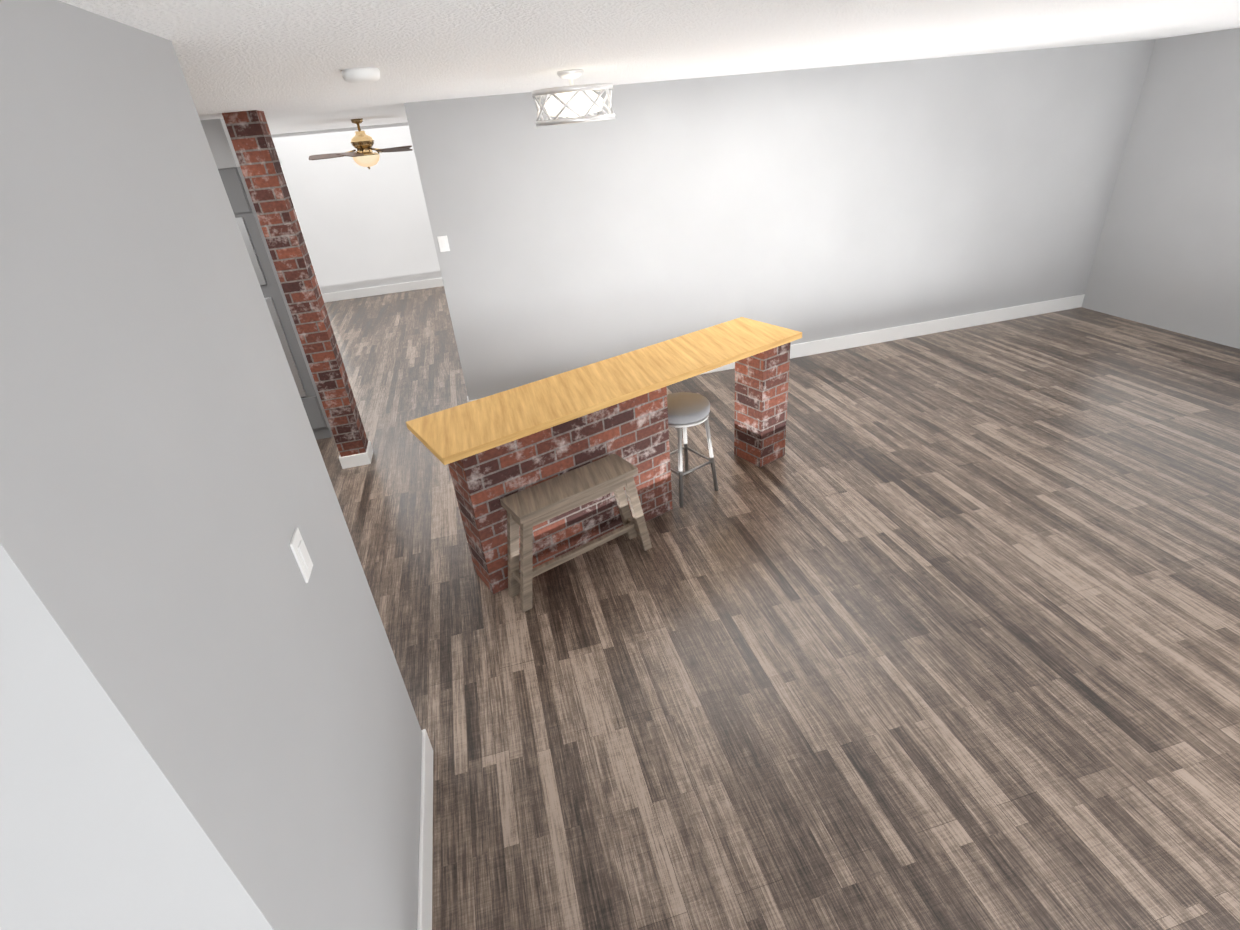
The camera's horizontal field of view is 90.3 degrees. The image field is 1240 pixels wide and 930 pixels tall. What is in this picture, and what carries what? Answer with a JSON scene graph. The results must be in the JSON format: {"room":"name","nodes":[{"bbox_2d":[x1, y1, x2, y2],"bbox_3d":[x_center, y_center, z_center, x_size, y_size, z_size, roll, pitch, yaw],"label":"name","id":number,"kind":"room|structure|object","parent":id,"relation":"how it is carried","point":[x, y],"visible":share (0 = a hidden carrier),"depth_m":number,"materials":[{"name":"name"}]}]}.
{"room":"living room","nodes":[
{"label":"living room","id":0,"kind":"room"},
{"bbox_2d":[0,390,331,929],"bbox_3d":[-1.457,0.796,0.857,1.760,2.440,0.120,-11,30,-10],"label":"wall","id":1,"kind":"structure","parent":0,"point":[127,802],"depth_m":0.83,"materials":[{"name":"grey paint"}]},
{"bbox_2d":[0,0,421,929],"bbox_3d":[-0.811,0.376,1.496,0.120,2.440,1.029,-11,30,-10],"label":"wall","id":2,"kind":"structure","parent":0,"point":[148,388],"depth_m":1.12,"materials":[{"name":"grey paint"}]},
{"bbox_2d":[289,527,312,582],"bbox_3d":[-0.778,0.221,1.514,0.010,0.118,0.075,-11,30,-10],"label":"light switch","id":3,"kind":"object","parent":2,"relation":"attached to","point":[301,554],"visible":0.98,"depth_m":1.50,"materials":[{"name":"white plastic"}]},
{"bbox_2d":[417,729,432,929],"bbox_3d":[-0.638,1.388,2.023,0.014,0.140,1.163,-11,30,-10],"label":"baseboard","id":4,"kind":"structure","parent":2,"relation":"attached to","point":[424,915],"depth_m":2.14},
{"bbox_2d":[200,119,239,168],"bbox_3d":[-4.105,-2.090,4.264,2.749,0.298,0.568,-11,30,-10],"label":"soffit","id":5,"kind":"structure","parent":0,"point":[220,142],"depth_m":4.26,"materials":[{"name":"grey paint"}]},
{"bbox_2d":[271,122,441,293],"bbox_3d":[-0.774,-4.599,10.383,8.840,2.440,0.120,-11,30,-10],"label":"wall","id":6,"kind":"structure","parent":0,"point":[363,227],"depth_m":9.66,"materials":[{"name":"grey paint"}]},
{"bbox_2d":[322,278,443,301],"bbox_3d":[-0.628,-3.576,10.892,8.770,0.140,0.014,-11,30,-10],"label":"baseboard","id":7,"kind":"structure","parent":6,"relation":"attached to","point":[379,290],"depth_m":10.26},
{"bbox_2d":[59,0,1239,134],"bbox_3d":[0.292,-1.001,1.201,11.500,0.060,19.620,-11,30,-10],"label":"ceiling","id":8,"kind":"structure","parent":0,"point":[282,64],"depth_m":2.21,"materials":[{"name":"white paint"}]},
{"bbox_2d":[341,67,379,82],"bbox_3d":[-0.922,-1.386,2.200,0.132,0.040,0.132,-11,30,-10],"label":"smoke detector","id":9,"kind":"object","parent":8,"relation":"attached to","point":[362,75],"visible":1,"depth_m":2.16,"materials":[{"name":"white plastic"}]},
{"bbox_2d":[309,118,412,168],"bbox_3d":[-2.729,-3.357,6.473,1.056,0.472,1.095,-11,30,-10],"label":"fan","id":10,"kind":"object","parent":8,"relation":"hanging from","point":[364,154],"visible":1,"depth_m":6.42,"materials":[{"name":"gold metal"}]},
{"bbox_2d":[531,69,614,126],"bbox_3d":[-0.236,-1.849,3.102,0.411,0.227,0.411,-11,30,-10],"label":"dining pendant light","id":11,"kind":"object","parent":8,"relation":"hanging from","point":[574,103],"visible":1,"depth_m":3.01,"materials":[{"name":"silver metal"}]},
{"bbox_2d":[316,286,1239,929],"bbox_3d":[0.500,1.173,2.418,11.500,0.060,19.620,-11,30,-10],"label":"floor","id":12,"kind":"structure","parent":0,"point":[938,630],"depth_m":2.84,"materials":[{"name":"brown wood"}]},
{"bbox_2d":[218,167,332,439],"bbox_3d":[-3.094,-1.193,4.998,0.880,2.140,0.631,-11,30,-10],"label":"door","id":13,"kind":"structure","parent":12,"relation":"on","point":[240,200],"depth_m":4.77,"materials":[{"name":"silver metal"}]},
{"bbox_2d":[222,110,367,456],"bbox_3d":[-2.206,-1.100,4.373,0.188,2.440,0.200,-11,30,-10],"label":"brick column","id":14,"kind":"structure","parent":12,"relation":"on","point":[255,151],"depth_m":4.17,"materials":[{"name":"red brick"}]},
{"bbox_2d":[339,441,372,468],"bbox_3d":[-2.109,-0.083,4.942,0.216,0.100,0.228,-11,30,-10],"label":"baseboard","id":15,"kind":"structure","parent":14,"relation":"attached to","point":[355,460],"depth_m":4.85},
{"bbox_2d":[500,454,651,611],"bbox_3d":[-0.234,0.346,3.364,0.854,0.580,0.225,-22,33,-28],"label":"bench","id":16,"kind":"object","parent":12,"relation":"on","point":[528,509],"visible":1,"depth_m":3.24,"materials":[{"name":"brown wood"}]},
{"bbox_2d":[406,317,801,593],"bbox_3d":[0.062,-0.147,3.849,2.450,0.915,0.550,-22,33,-28],"label":"bar","id":17,"kind":"object","parent":12,"relation":"on","point":[491,451],"visible":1,"depth_m":3.48,"materials":[{"name":"brick"}]},
{"bbox_2d":[667,392,718,506],"bbox_3d":[0.409,-0.115,4.018,0.415,0.642,0.416,-11,30,-10],"label":"stool","id":18,"kind":"object","parent":12,"relation":"on","point":[687,409],"visible":0.73,"depth_m":3.87,"materials":[{"name":"silver metal"}]},
{"bbox_2d":[404,39,1155,399],"bbox_3d":[1.745,-2.184,5.638,6.634,2.440,0.120,-11,30,-10],"label":"wall","id":19,"kind":"structure","parent":0,"point":[810,205],"depth_m":5.41,"materials":[{"name":"grey paint"}]},
{"bbox_2d":[437,235,449,251],"bbox_3d":[-1.392,-1.746,4.872,0.075,0.118,0.010,-11,30,-10],"label":"light switch","id":20,"kind":"object","parent":19,"relation":"attached to","point":[443,243],"visible":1,"depth_m":4.87,"materials":[{"name":"white plastic"}]},
{"bbox_2d":[467,294,1084,401],"bbox_3d":[1.850,-1.153,6.139,6.648,0.140,0.014,-11,30,-10],"label":"baseboard","id":21,"kind":"structure","parent":19,"relation":"attached to","point":[907,331],"depth_m":6.38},
{"bbox_2d":[1082,28,1239,348],"bbox_3d":[5.998,-1.037,2.862,0.120,2.440,19.620,-11,30,-10],"label":"wall","id":22,"kind":"structure","parent":0,"point":[1167,255],"depth_m":5.63,"materials":[{"name":"grey paint"}]},
{"bbox_3d":[-5.512,-4.558,9.010,0.810,0.390,0.120,-11,30,-10],"label":"wall","id":23,"kind":"structure","parent":0,"visible":0},
{"bbox_2d":[279,160,324,302],"bbox_3d":[-5.396,-3.496,9.527,0.950,2.120,0.020,-11,30,-10],"label":"door frame","id":24,"kind":"structure","parent":23,"relation":"attached to","point":[301,229],"depth_m":9.56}
]}

